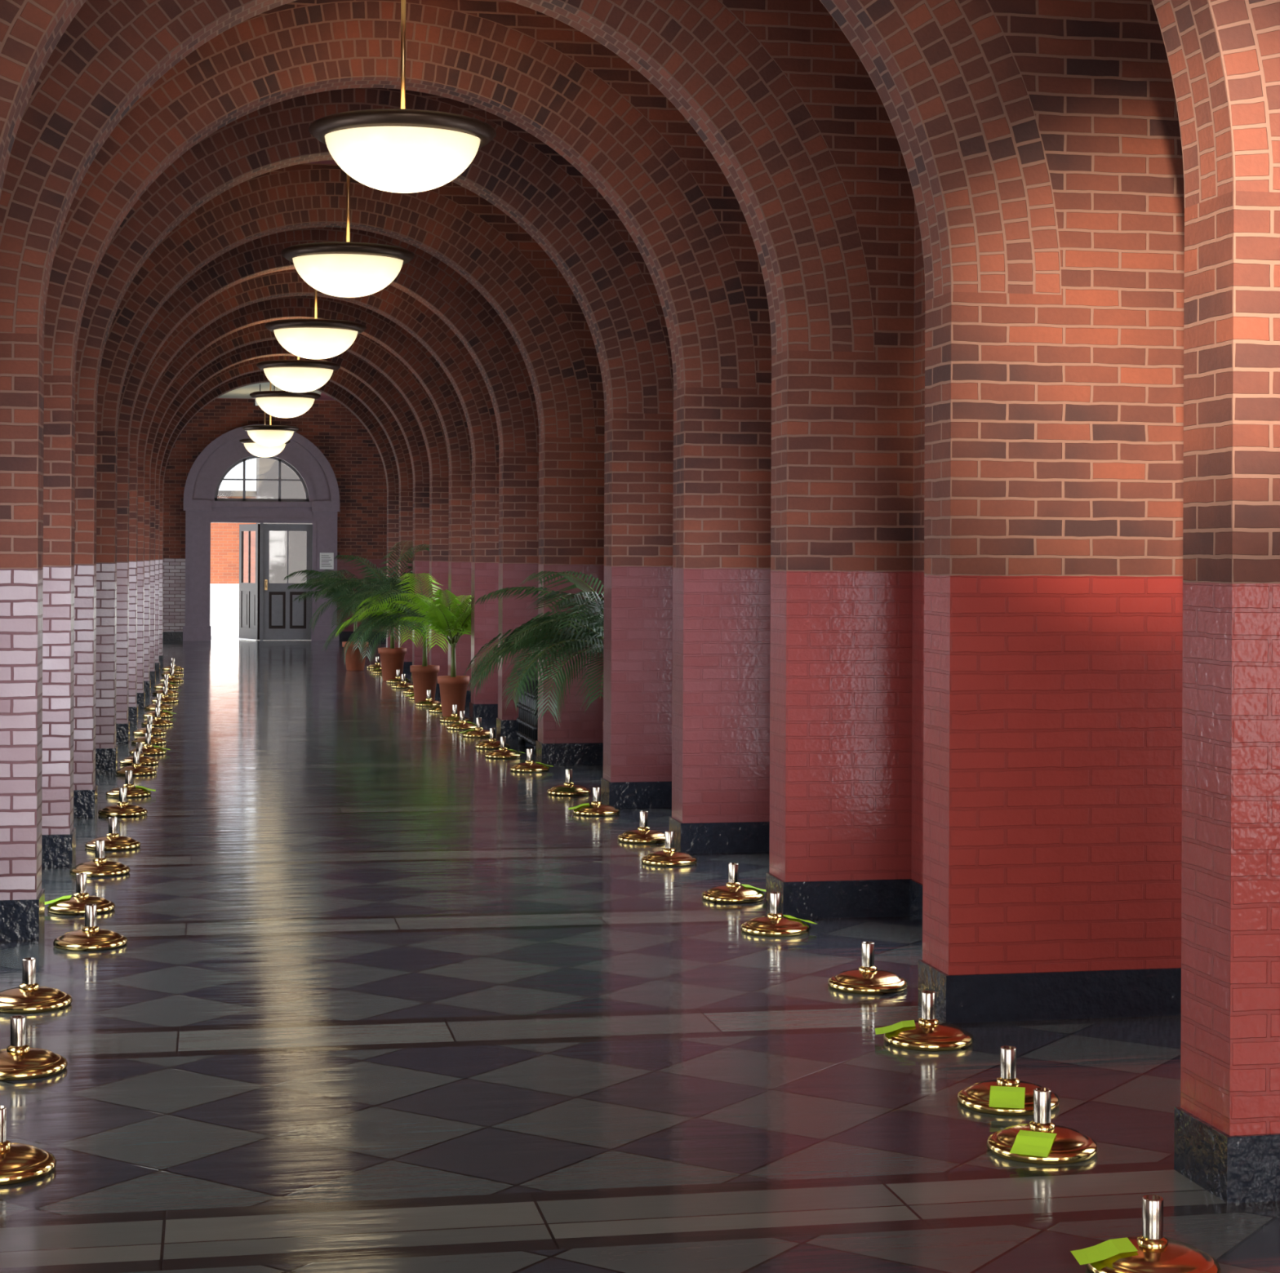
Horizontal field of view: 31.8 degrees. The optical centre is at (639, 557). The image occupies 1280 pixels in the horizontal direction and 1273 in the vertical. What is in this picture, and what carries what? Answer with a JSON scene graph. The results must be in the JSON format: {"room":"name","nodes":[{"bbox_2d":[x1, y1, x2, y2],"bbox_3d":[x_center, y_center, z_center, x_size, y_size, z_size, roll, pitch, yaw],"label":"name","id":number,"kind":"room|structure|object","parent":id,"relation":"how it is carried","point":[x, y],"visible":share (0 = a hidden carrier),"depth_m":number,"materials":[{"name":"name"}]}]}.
{"room":"arched brick hallway","nodes":[
{"label":"arched brick hallway","id":0,"kind":"room"},
{"bbox_2d":[162,398,386,631],"bbox_3d":[-6.935,-0.710,42.451,8.200,4.560,0.001,0,0,-11],"label":"wall","id":1,"kind":"structure","parent":0,"point":[355,460],"depth_m":42.62,"materials":[{"name":"brick"}]},
{"bbox_2d":[182,424,339,640],"bbox_3d":[-7.138,-0.466,42.367,2.900,4.070,0.390,0,0,-11],"label":"trim","id":2,"kind":"structure","parent":1,"relation":"attached to","point":[201,508],"depth_m":42.16,"materials":[{"name":"grey paint"}]},
{"bbox_2d":[214,455,309,502],"bbox_3d":[-7.144,-1.486,42.426,1.800,0.930,0.070,0,0,-11],"label":"window","id":3,"kind":"structure","parent":1,"relation":"in","point":[279,500],"depth_m":42.41,"materials":[{"name":"grey paint"}]},
{"bbox_2d":[162,631,386,640],"bbox_3d":[-6.944,1.487,42.445,8.200,0.165,0.012,0,0,-11],"label":"baseboard","id":4,"kind":"structure","parent":1,"relation":"attached to","point":[166,636],"depth_m":42.13,"materials":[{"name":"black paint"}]},
{"bbox_2d":[320,552,333,569],"bbox_3d":[-5.925,0.069,42.454,0.260,0.310,0.010,0,0,-11],"label":"paper notice","id":5,"kind":"object","parent":1,"relation":"attached to","point":[326,559],"visible":1,"depth_m":42.45,"materials":[{"name":"paper"}]},
{"bbox_2d":[217,0,506,400],"bbox_3d":[-2.664,-3.009,20.002,8.600,0.125,46.300,0,0,-11],"label":"ceiling","id":6,"kind":"structure","parent":0,"point":[243,393],"depth_m":39.88,"materials":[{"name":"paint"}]},
{"bbox_2d":[239,412,290,457],"bbox_3d":[-6.709,-2.376,40.151,0.900,1.174,0.900,0,0,-11],"label":"pendant lamp","id":7,"kind":"object","parent":6,"relation":"hanging from","point":[257,450],"visible":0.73,"depth_m":39.91,"materials":[{"name":"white glass"}]},
{"bbox_2d":[255,384,275,405],"bbox_3d":[-6.389,-2.783,38.478,0.400,0.360,0.066,0,0,-11],"label":"exit sign","id":8,"kind":"object","parent":6,"relation":"hanging from","point":[256,403],"visible":0.09,"depth_m":38.44,"materials":[{"name":"metal"}]},
{"bbox_2d":[242,382,298,446],"bbox_3d":[-5.944,-2.373,36.123,0.900,1.174,0.900,0,0,-11],"label":"pendant lamp","id":9,"kind":"object","parent":6,"relation":"hanging from","point":[269,435],"visible":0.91,"depth_m":35.85,"materials":[{"name":"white glass"}]},
{"bbox_2d":[249,355,320,417],"bbox_3d":[-4.527,-2.367,28.657,0.900,1.174,0.900,0,0,-11],"label":"pendant lamp","id":10,"kind":"object","parent":6,"relation":"hanging from","point":[279,404],"visible":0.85,"depth_m":28.39,"materials":[{"name":"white glass"}]},
{"bbox_2d":[256,355,340,392],"bbox_3d":[-3.678,-2.363,24.186,0.900,1.174,0.900,0,0,-11],"label":"pendant lamp","id":11,"kind":"object","parent":6,"relation":"hanging from","point":[298,375],"visible":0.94,"depth_m":23.91,"materials":[{"name":"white glass"}]},
{"bbox_2d":[265,288,366,359],"bbox_3d":[-2.895,-2.360,20.060,0.900,1.174,0.900,0,0,-11],"label":"pendant lamp","id":12,"kind":"object","parent":6,"relation":"hanging from","point":[308,339],"visible":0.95,"depth_m":19.79,"materials":[{"name":"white glass"}]},
{"bbox_2d":[280,173,414,297],"bbox_3d":[-1.981,-2.356,15.246,0.900,1.174,0.900,0,0,-11],"label":"pendant lamp","id":13,"kind":"object","parent":6,"relation":"hanging from","point":[346,269],"visible":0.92,"depth_m":14.98,"materials":[{"name":"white glass"}]},
{"bbox_2d":[308,0,496,193],"bbox_3d":[-1.142,-2.352,10.825,0.900,1.174,0.900,0,0,-11],"label":"pendant lamp","id":14,"kind":"object","parent":6,"relation":"hanging from","point":[402,150],"visible":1,"depth_m":10.57,"materials":[{"name":"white glass"}]},
{"bbox_2d":[0,640,1279,1272],"bbox_3d":[-2.684,1.588,20.002,8.600,0.001,46.300,0,0,-11],"label":"floor","id":15,"kind":"structure","parent":0,"point":[376,999],"depth_m":7.13,"materials":[{"name":"tile"}]},
{"bbox_2d":[0,1105,56,1186],"bbox_3d":[-1.667,1.509,5.822,0.298,0.165,0.298,0,0,-6],"label":"stanchion base","id":16,"kind":"object","parent":15,"relation":"on","point":[20,1163],"visible":1,"depth_m":5.77,"materials":[{"name":"gold metal"}]},
{"bbox_2d":[0,1015,67,1080],"bbox_3d":[-1.929,1.508,6.964,0.298,0.165,0.298,0,0,-18],"label":"stanchion base","id":17,"kind":"object","parent":15,"relation":"on","point":[18,1062],"visible":1,"depth_m":6.91,"materials":[{"name":"gold metal"}]},
{"bbox_2d":[0,957,71,1013],"bbox_3d":[-2.168,1.507,7.967,0.298,0.165,0.298,0,0,-3],"label":"stanchion base","id":18,"kind":"object","parent":15,"relation":"on","point":[28,997],"visible":1,"depth_m":7.90,"materials":[{"name":"gold metal"}]},
{"bbox_2d":[44,872,115,915],"bbox_3d":[-2.530,1.506,10.106,0.328,0.165,0.298,0,0,-14],"label":"stanchion base","id":19,"kind":"object","parent":15,"relation":"on","point":[75,904],"visible":0.94,"depth_m":10.05,"materials":[{"name":"gold metal"}]},
{"bbox_2d":[53,904,128,951],"bbox_3d":[-2.252,1.507,9.203,0.298,0.165,0.298,0,0,-13],"label":"stanchion base","id":20,"kind":"object","parent":15,"relation":"on","point":[91,938],"visible":1,"depth_m":9.13,"materials":[{"name":"gold metal"}]},
{"bbox_2d":[69,840,130,877],"bbox_3d":[-2.714,1.505,11.283,0.298,0.165,0.298,0,0,-8],"label":"stanchion base","id":21,"kind":"object","parent":15,"relation":"on","point":[100,867],"visible":1,"depth_m":11.21,"materials":[{"name":"gold metal"}]},
{"bbox_2d":[84,817,140,850],"bbox_3d":[-2.883,1.504,12.279,0.298,0.165,0.298,0,0,-12],"label":"stanchion base","id":22,"kind":"object","parent":15,"relation":"on","point":[113,841],"visible":0.97,"depth_m":12.22,"materials":[{"name":"gold metal"}]},
{"bbox_2d":[97,787,147,817],"bbox_3d":[-3.190,1.503,13.849,0.298,0.165,0.298,0,0,-1],"label":"stanchion base","id":23,"kind":"object","parent":15,"relation":"on","point":[122,809],"visible":1,"depth_m":13.77,"materials":[{"name":"gold metal"}]},
{"bbox_2d":[105,770,155,798],"bbox_3d":[-3.384,1.502,14.929,0.330,0.165,0.298,0,0,-1],"label":"stanchion base","id":24,"kind":"object","parent":15,"relation":"on","point":[132,791],"visible":0.94,"depth_m":14.87,"materials":[{"name":"gold metal"}]},
{"bbox_2d":[115,751,156,776],"bbox_3d":[-3.680,1.500,16.403,0.298,0.165,0.298,0,0,-4],"label":"stanchion base","id":25,"kind":"object","parent":15,"relation":"on","point":[137,769],"visible":0.94,"depth_m":16.33,"materials":[{"name":"gold metal"}]},
{"bbox_2d":[119,742,159,765],"bbox_3d":[-3.834,1.500,17.188,0.298,0.165,0.298,0,0,-15],"label":"stanchion base","id":26,"kind":"object","parent":15,"relation":"on","point":[144,761],"visible":0.73,"depth_m":17.11,"materials":[{"name":"gold metal"}]},
{"bbox_2d":[130,724,166,745],"bbox_3d":[-4.169,1.498,19.058,0.298,0.165,0.298,0,0,-6],"label":"stanchion base","id":27,"kind":"object","parent":15,"relation":"on","point":[154,740],"visible":0.73,"depth_m":18.99,"materials":[{"name":"gold metal"}]},
{"bbox_2d":[128,733,169,755],"bbox_3d":[-3.947,1.499,18.082,0.330,0.165,0.298,0,0,-9],"label":"stanchion base","id":28,"kind":"object","parent":15,"relation":"on","point":[148,748],"visible":0.89,"depth_m":18.02,"materials":[{"name":"gold metal"}]},
{"bbox_2d":[133,715,166,735],"bbox_3d":[-4.375,1.497,20.037,0.298,0.165,0.298,0,0,-13],"label":"stanchion base","id":29,"kind":"object","parent":15,"relation":"on","point":[155,731],"visible":0.77,"depth_m":19.96,"materials":[{"name":"gold metal"}]},
{"bbox_2d":[141,707,173,726],"bbox_3d":[-4.541,1.497,21.125,0.298,0.165,0.298,0,0,-10],"label":"stanchion base","id":30,"kind":"object","parent":15,"relation":"on","point":[157,721],"visible":0.9,"depth_m":21.05,"materials":[{"name":"gold metal"}]},
{"bbox_2d":[144,693,173,710],"bbox_3d":[-4.990,1.495,23.279,0.298,0.165,0.298,0,0,-17],"label":"stanchion base","id":31,"kind":"object","parent":15,"relation":"on","point":[151,707],"visible":0.74,"depth_m":23.20,"materials":[{"name":"gold metal"}]},
{"bbox_2d":[142,700,176,718],"bbox_3d":[-4.750,1.496,22.204,0.330,0.165,0.298,0,0,-6],"label":"stanchion base","id":32,"kind":"object","parent":15,"relation":"on","point":[163,714],"visible":0.73,"depth_m":22.13,"materials":[{"name":"gold metal"}]},
{"bbox_2d":[151,687,178,702],"bbox_3d":[-5.175,1.494,24.465,0.298,0.165,0.298,0,0,-15],"label":"stanchion base","id":33,"kind":"object","parent":15,"relation":"on","point":[165,698],"visible":0.93,"depth_m":24.39,"materials":[{"name":"gold metal"}]},
{"bbox_2d":[152,680,178,695],"bbox_3d":[-5.437,1.493,25.739,0.298,0.165,0.298,0,0,-5],"label":"stanchion base","id":34,"kind":"object","parent":15,"relation":"on","point":[170,692],"visible":0.74,"depth_m":25.67,"materials":[{"name":"gold metal"}]},
{"bbox_2d":[153,674,179,688],"bbox_3d":[-5.683,1.492,27.016,0.330,0.165,0.298,0,0,-12],"label":"stanchion base","id":35,"kind":"object","parent":15,"relation":"on","point":[171,686],"visible":0.78,"depth_m":26.94,"materials":[{"name":"gold metal"}]},
{"bbox_2d":[160,668,183,682],"bbox_3d":[-5.921,1.491,28.395,0.298,0.165,0.298,0,0,-11],"label":"stanchion base","id":36,"kind":"object","parent":15,"relation":"on","point":[171,678],"visible":0.91,"depth_m":28.32,"materials":[{"name":"gold metal"}]},
{"bbox_2d":[160,662,183,675],"bbox_3d":[-6.220,1.489,29.865,0.298,0.165,0.298,0,0,-19],"label":"stanchion base","id":37,"kind":"object","parent":15,"relation":"on","point":[175,673],"visible":0.7,"depth_m":29.79,"materials":[{"name":"gold metal"}]},
{"bbox_2d":[162,657,183,670],"bbox_3d":[-6.519,1.488,31.335,0.298,0.165,0.298,0,0,-16],"label":"stanchion base","id":38,"kind":"object","parent":15,"relation":"on","point":[167,668],"visible":0.8,"depth_m":31.26,"materials":[{"name":"gold metal"}]},
{"bbox_2d":[259,523,263,640],"bbox_3d":[-7.155,0.459,42.435,0.060,2.220,0.150,0,0,-11],"label":"trim","id":39,"kind":"structure","parent":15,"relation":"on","point":[261,549],"depth_m":42.36,"materials":[{"name":"grey paint"}]},
{"bbox_2d":[239,524,260,639],"bbox_3d":[-7.423,0.463,42.850,0.117,2.190,0.900,0,0,-33],"label":"door","id":40,"kind":"structure","parent":39,"relation":"attached to","point":[249,593],"depth_m":42.80,"materials":[{"name":"paint"}]},
{"bbox_2d":[262,524,312,639],"bbox_3d":[-6.666,0.466,42.489,0.920,2.190,0.117,0,0,-11],"label":"door","id":41,"kind":"structure","parent":39,"relation":"attached to","point":[283,619],"depth_m":42.50,"materials":[{"name":"grey paint"}]},
{"bbox_2d":[159,371,399,655],"bbox_3d":[-5.060,-0.702,32.572,8.200,4.560,0.290,0,0,-11],"label":"brick arch","id":42,"kind":"object","parent":15,"relation":"on","point":[329,388],"visible":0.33,"depth_m":32.59,"materials":[{"name":"red brick"}]},
{"bbox_2d":[155,355,413,662],"bbox_3d":[-4.859,-0.701,30.371,4.375,4.560,0.290,0,0,-11],"label":"brick arch","id":43,"kind":"object","parent":15,"relation":"on","point":[340,377],"visible":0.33,"depth_m":30.43,"materials":[{"name":"red brick"}]},
{"bbox_2d":[149,339,429,671],"bbox_3d":[-4.448,-0.699,28.210,4.375,4.560,0.290,0,0,-11],"label":"brick arch","id":44,"kind":"object","parent":15,"relation":"on","point":[350,363],"visible":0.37,"depth_m":28.28,"materials":[{"name":"red brick"}]},
{"bbox_2d":[143,321,448,681],"bbox_3d":[-4.029,-0.698,25.999,4.375,4.560,0.290,0,0,-11],"label":"brick arch","id":45,"kind":"object","parent":15,"relation":"on","point":[364,348],"visible":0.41,"depth_m":26.11,"materials":[{"name":"red brick"}]},
{"bbox_2d":[137,296,471,693],"bbox_3d":[-3.619,-0.696,23.838,4.375,4.560,0.290,0,0,-11],"label":"brick arch","id":46,"kind":"object","parent":15,"relation":"on","point":[380,329],"visible":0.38,"depth_m":23.89,"materials":[{"name":"red brick"}]},
{"bbox_2d":[128,269,498,706],"bbox_3d":[-3.208,-0.694,21.676,4.375,4.560,0.290,0,0,-11],"label":"brick arch","id":47,"kind":"object","parent":15,"relation":"on","point":[392,303],"visible":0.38,"depth_m":21.79,"materials":[{"name":"red brick"}]},
{"bbox_2d":[115,226,538,724],"bbox_3d":[-2.807,-0.692,19.564,4.375,4.560,0.290,0,0,-11],"label":"brick arch","id":48,"kind":"object","parent":15,"relation":"on","point":[427,279],"visible":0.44,"depth_m":19.66,"materials":[{"name":"red brick"}]},
{"bbox_2d":[283,569,398,671],"bbox_3d":[-4.010,0.874,31.450,2.051,1.417,1.918,0,0,44],"label":"potted palm","id":49,"kind":"object","parent":15,"relation":"on","point":[352,662],"visible":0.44,"depth_m":31.25,"materials":[{"name":"plant"}]},
{"bbox_2d":[95,163,604,748],"bbox_3d":[-2.341,-0.690,17.108,4.375,4.560,0.290,0,0,-11],"label":"brick arch","id":50,"kind":"object","parent":15,"relation":"on","point":[450,222],"visible":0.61,"depth_m":17.17,"materials":[{"name":"red brick"}]},
{"bbox_2d":[307,540,429,681],"bbox_3d":[-3.317,0.680,28.742,1.851,1.811,2.456,0,0,-11],"label":"potted palm","id":51,"kind":"object","parent":15,"relation":"on","point":[392,658],"visible":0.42,"depth_m":28.73,"materials":[{"name":"plant"}]},
{"bbox_2d":[73,88,673,790],"bbox_3d":[-1.782,-0.688,14.161,4.375,4.560,0.290,0,0,-11],"label":"brick arch","id":52,"kind":"object","parent":15,"relation":"on","point":[610,279],"visible":0.52,"depth_m":14.29,"materials":[{"name":"red brick"}]},
{"bbox_2d":[366,657,380,668],"bbox_3d":[-3.736,1.500,32.065,0.330,0.165,0.298,0,0,-2],"label":"stanchion base","id":53,"kind":"object","parent":15,"relation":"on","point":[376,665],"visible":0.78,"depth_m":31.99,"materials":[{"name":"gold metal"}]},
{"bbox_2d":[369,663,382,673],"bbox_3d":[-3.549,1.501,30.782,0.328,0.165,0.298,0,0,-3],"label":"stanchion base","id":54,"kind":"object","parent":15,"relation":"on","point":[378,670],"visible":0.34,"depth_m":30.68,"materials":[{"name":"gold metal"}]},
{"bbox_2d":[322,573,449,702],"bbox_3d":[-2.766,0.881,24.514,1.390,1.414,2.351,0,0,-11],"label":"potted palm","id":55,"kind":"object","parent":15,"relation":"on","point":[424,677],"visible":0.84,"depth_m":24.45,"materials":[{"name":"plant"}]},
{"bbox_2d":[386,669,409,683],"bbox_3d":[-3.047,1.503,28.434,0.330,0.165,0.298,0,0,-19],"label":"stanchion base","id":56,"kind":"object","parent":15,"relation":"on","point":[397,680],"visible":0.84,"depth_m":28.36,"materials":[{"name":"gold metal"}]},
{"bbox_2d":[391,674,413,688],"bbox_3d":[-2.881,1.504,27.344,0.298,0.165,0.298,0,0,0],"label":"stanchion base","id":57,"kind":"object","parent":15,"relation":"on","point":[403,684],"visible":0.95,"depth_m":27.26,"materials":[{"name":"gold metal"}]},
{"bbox_2d":[41,0,771,835],"bbox_3d":[-1.366,-0.686,11.970,4.375,4.560,0.290,0,0,-11],"label":"brick arch","id":58,"kind":"object","parent":15,"relation":"on","point":[529,68],"visible":0.72,"depth_m":12.06,"materials":[{"name":"red brick"}]},
{"bbox_2d":[402,687,413,693],"bbox_3d":[-2.612,1.505,26.278,0.330,0.165,0.298,0,0,-22],"label":"stanchion base","id":59,"kind":"object","parent":15,"relation":"on","point":[411,691],"visible":0.3,"depth_m":26.17,"materials":[{"name":"gold metal"}]},
{"bbox_2d":[408,693,414,699],"bbox_3d":[-2.461,1.506,25.185,0.328,0.165,0.298,0,0,-8],"label":"stanchion base","id":60,"kind":"object","parent":15,"relation":"on","point":[412,697],"visible":0.08,"depth_m":25.11,"materials":[{"name":"gold metal"}]},
{"bbox_2d":[414,689,440,706],"bbox_3d":[-2.266,1.507,24.102,0.298,0.165,0.298,0,0,-13],"label":"stanchion base","id":61,"kind":"object","parent":15,"relation":"on","point":[428,701],"visible":0.94,"depth_m":24.02,"materials":[{"name":"gold metal"}]},
{"bbox_2d":[392,589,472,716],"bbox_3d":[-1.827,0.953,22.541,1.263,1.278,1.133,0,0,22],"label":"potted palm","id":62,"kind":"object","parent":15,"relation":"on","point":[453,688],"visible":0.78,"depth_m":22.35,"materials":[{"name":"plant"}]},
{"bbox_2d":[428,703,442,712],"bbox_3d":[-2.015,1.508,23.134,0.330,0.165,0.298,0,0,-21],"label":"stanchion base","id":63,"kind":"object","parent":15,"relation":"on","point":[437,708],"visible":0.33,"depth_m":23.03,"materials":[{"name":"gold metal"}]},
{"bbox_2d":[439,704,470,723],"bbox_3d":[-1.794,1.509,21.748,0.298,0.165,0.298,0,0,-14],"label":"stanchion base","id":64,"kind":"object","parent":15,"relation":"on","point":[454,718],"visible":0.9,"depth_m":21.67,"materials":[{"name":"gold metal"}]},
{"bbox_2d":[0,0,914,900],"bbox_3d":[-0.952,-0.684,9.789,4.375,4.560,0.290,0,0,-11],"label":"brick arch","id":65,"kind":"object","parent":15,"relation":"on","point":[806,144],"visible":0.95,"depth_m":9.96,"materials":[{"name":"red brick"}]},
{"bbox_2d":[446,711,476,729],"bbox_3d":[-1.635,1.509,20.861,0.330,0.165,0.298,0,0,-4],"label":"stanchion base","id":66,"kind":"object","parent":15,"relation":"on","point":[462,724],"visible":0.97,"depth_m":20.78,"materials":[{"name":"gold metal"}]},
{"bbox_2d":[459,717,489,737],"bbox_3d":[-1.448,1.510,19.984,0.328,0.165,0.298,0,0,-2],"label":"stanchion base","id":67,"kind":"object","parent":15,"relation":"on","point":[478,732],"visible":0.83,"depth_m":19.90,"materials":[{"name":"gold metal"}]},
{"bbox_2d":[475,728,510,749],"bbox_3d":[-1.234,1.511,18.801,0.298,0.165,0.298,0,0,-18],"label":"stanchion base","id":68,"kind":"object","parent":15,"relation":"on","point":[491,744],"visible":0.91,"depth_m":18.73,"materials":[{"name":"gold metal"}]},
{"bbox_2d":[484,736,524,759],"bbox_3d":[-1.075,1.512,17.915,0.330,0.165,0.298,0,0,-9],"label":"stanchion base","id":69,"kind":"object","parent":15,"relation":"on","point":[503,753],"visible":1,"depth_m":17.83,"materials":[{"name":"gold metal"}]},
{"bbox_2d":[515,669,537,753],"bbox_3d":[-0.817,1.280,18.809,0.312,0.634,1.048,0,0,-11],"label":"bench","id":70,"kind":"object","parent":15,"relation":"on","point":[527,731],"visible":0.24,"depth_m":18.65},
{"bbox_2d":[510,748,553,773],"bbox_3d":[-0.808,1.513,16.792,0.330,0.165,0.298,0,0,-1],"label":"stanchion base","id":71,"kind":"object","parent":15,"relation":"on","point":[529,766],"visible":1,"depth_m":16.72,"materials":[{"name":"gold metal"}]},
{"bbox_2d":[463,571,604,724],"bbox_3d":[-0.580,0.848,15.597,1.369,1.500,2.162,0,0,-11],"label":"potted palm","id":72,"kind":"object","parent":15,"relation":"on","point":[578,629],"visible":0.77,"depth_m":15.22,"materials":[{"name":"plant"}]},
{"bbox_2d":[546,768,591,795],"bbox_3d":[-0.480,1.514,15.168,0.298,0.165,0.298,0,0,-1],"label":"stanchion base","id":73,"kind":"object","parent":15,"relation":"on","point":[568,788],"visible":1,"depth_m":15.09,"materials":[{"name":"gold metal"}]},
{"bbox_2d":[0,0,1184,975],"bbox_3d":[0.217,-0.679,7.720,5.900,4.560,0.290,0,0,-11],"label":"brick arch","id":74,"kind":"object","parent":15,"relation":"on","point":[1039,141],"visible":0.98,"depth_m":7.81,"materials":[{"name":"red brick"}]},
{"bbox_2d":[568,786,620,816],"bbox_3d":[-0.286,1.515,13.994,0.328,0.165,0.298,0,0,-9],"label":"stanchion base","id":75,"kind":"object","parent":15,"relation":"on","point":[596,808],"visible":1,"depth_m":13.92,"materials":[{"name":"gold metal"}]},
{"bbox_2d":[617,811,665,844],"bbox_3d":[0.022,1.517,12.678,0.298,0.165,0.298,0,0,0],"label":"stanchion base","id":76,"kind":"object","parent":15,"relation":"on","point":[643,834],"visible":0.94,"depth_m":12.60,"materials":[{"name":"gold metal"}]},
{"bbox_2d":[640,831,697,866],"bbox_3d":[0.154,1.517,11.756,0.298,0.165,0.298,0,0,-11],"label":"stanchion base","id":77,"kind":"object","parent":15,"relation":"on","point":[668,857],"visible":1,"depth_m":11.68,"materials":[{"name":"gold metal"}]},
{"bbox_2d":[701,862,765,903],"bbox_3d":[0.454,1.518,10.528,0.330,0.165,0.298,0,0,-1],"label":"stanchion base","id":78,"kind":"object","parent":15,"relation":"on","point":[732,892],"visible":1,"depth_m":10.46,"materials":[{"name":"gold metal"}]},
{"bbox_2d":[740,892,816,937],"bbox_3d":[0.596,1.519,9.620,0.330,0.165,0.298,0,0,-8],"label":"stanchion base","id":79,"kind":"object","parent":15,"relation":"on","point":[775,924],"visible":1,"depth_m":9.54,"materials":[{"name":"gold metal"}]},
{"bbox_2d":[827,942,907,994],"bbox_3d":[0.850,1.520,8.377,0.298,0.165,0.298,0,0,-12],"label":"stanchion base","id":80,"kind":"object","parent":15,"relation":"on","point":[866,980],"visible":1,"depth_m":8.30,"materials":[{"name":"gold metal"}]},
{"bbox_2d":[875,991,973,1051],"bbox_3d":[0.940,1.521,7.429,0.328,0.165,0.298,0,0,-1],"label":"stanchion base","id":81,"kind":"object","parent":15,"relation":"on","point":[927,1033],"visible":1,"depth_m":7.36,"materials":[{"name":"gold metal"}]},
{"bbox_2d":[956,1046,1059,1115],"bbox_3d":[1.085,1.521,6.574,0.298,0.165,0.329,0,0,-14],"label":"stanchion base","id":82,"kind":"object","parent":15,"relation":"on","point":[1006,1095],"visible":0.9,"depth_m":6.52,"materials":[{"name":"gold metal"}]},
{"bbox_2d":[986,1087,1097,1164],"bbox_3d":[1.088,1.521,6.055,0.298,0.165,0.329,0,0,-3],"label":"stanchion base","id":83,"kind":"object","parent":15,"relation":"on","point":[1041,1141],"visible":1,"depth_m":6.00,"materials":[{"name":"gold metal"}]},
{"bbox_2d":[1070,1195,1221,1272],"bbox_3d":[1.137,1.522,5.043,0.328,0.165,0.298,0,0,-7],"label":"stanchion base","id":84,"kind":"object","parent":15,"relation":"on","point":[1150,1252],"visible":1,"depth_m":5.01,"materials":[{"name":"gold metal"}]},
{"bbox_2d":[1151,0,1279,1136],"bbox_3d":[0.624,-0.677,5.579,5.900,4.560,0.290,0,0,-11],"label":"brick arch","id":85,"kind":"object","parent":15,"relation":"on","point":[1224,55],"visible":1,"depth_m":5.62,"materials":[{"name":"red brick"}]},
{"bbox_2d":[911,200,924,884],"bbox_3d":[0.446,-0.678,20.441,2.345,4.560,46.000,0,0,-11],"label":"wall","id":86,"kind":"structure","parent":0,"point":[918,481],"depth_m":9.97,"materials":[{"name":"brick"}]},
{"bbox_2d":[402,662,1279,1204],"bbox_3d":[0.047,1.518,20.367,2.739,0.165,46.000,0,0,-11],"label":"baseboard","id":87,"kind":"structure","parent":86,"relation":"attached to","point":[1234,1169],"depth_m":7.84,"materials":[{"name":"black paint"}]},
{"bbox_3d":[-5.947,-0.706,19.228,1.920,4.560,46.000,0,0,-11],"label":"wall","id":88,"kind":"structure","parent":0,"visible":0},
{"bbox_2d":[0,654,163,940],"bbox_3d":[-5.568,1.493,19.302,2.312,0.165,46.000,0,0,-11],"label":"baseboard","id":89,"kind":"structure","parent":88,"relation":"attached to","point":[20,919],"depth_m":11.51,"materials":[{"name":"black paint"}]},
{"label":"outside","id":90,"kind":"structure","parent":0,"visible":0},
{"bbox_2d":[211,626,252,639],"bbox_3d":[-8.843,1.627,51.913,26.000,0.110,18.700,0,0,-11],"label":"ground","id":91,"kind":"structure","parent":90,"point":[218,633],"depth_m":46.72,"materials":[{"name":"white"}]},
{"bbox_2d":[209,457,311,626],"bbox_3d":[-7.982,-1.935,50.139,15.000,7.000,3.500,0,0,-11],"label":"wall","id":92,"kind":"structure","parent":91,"relation":"on","point":[224,537],"depth_m":51.09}
]}

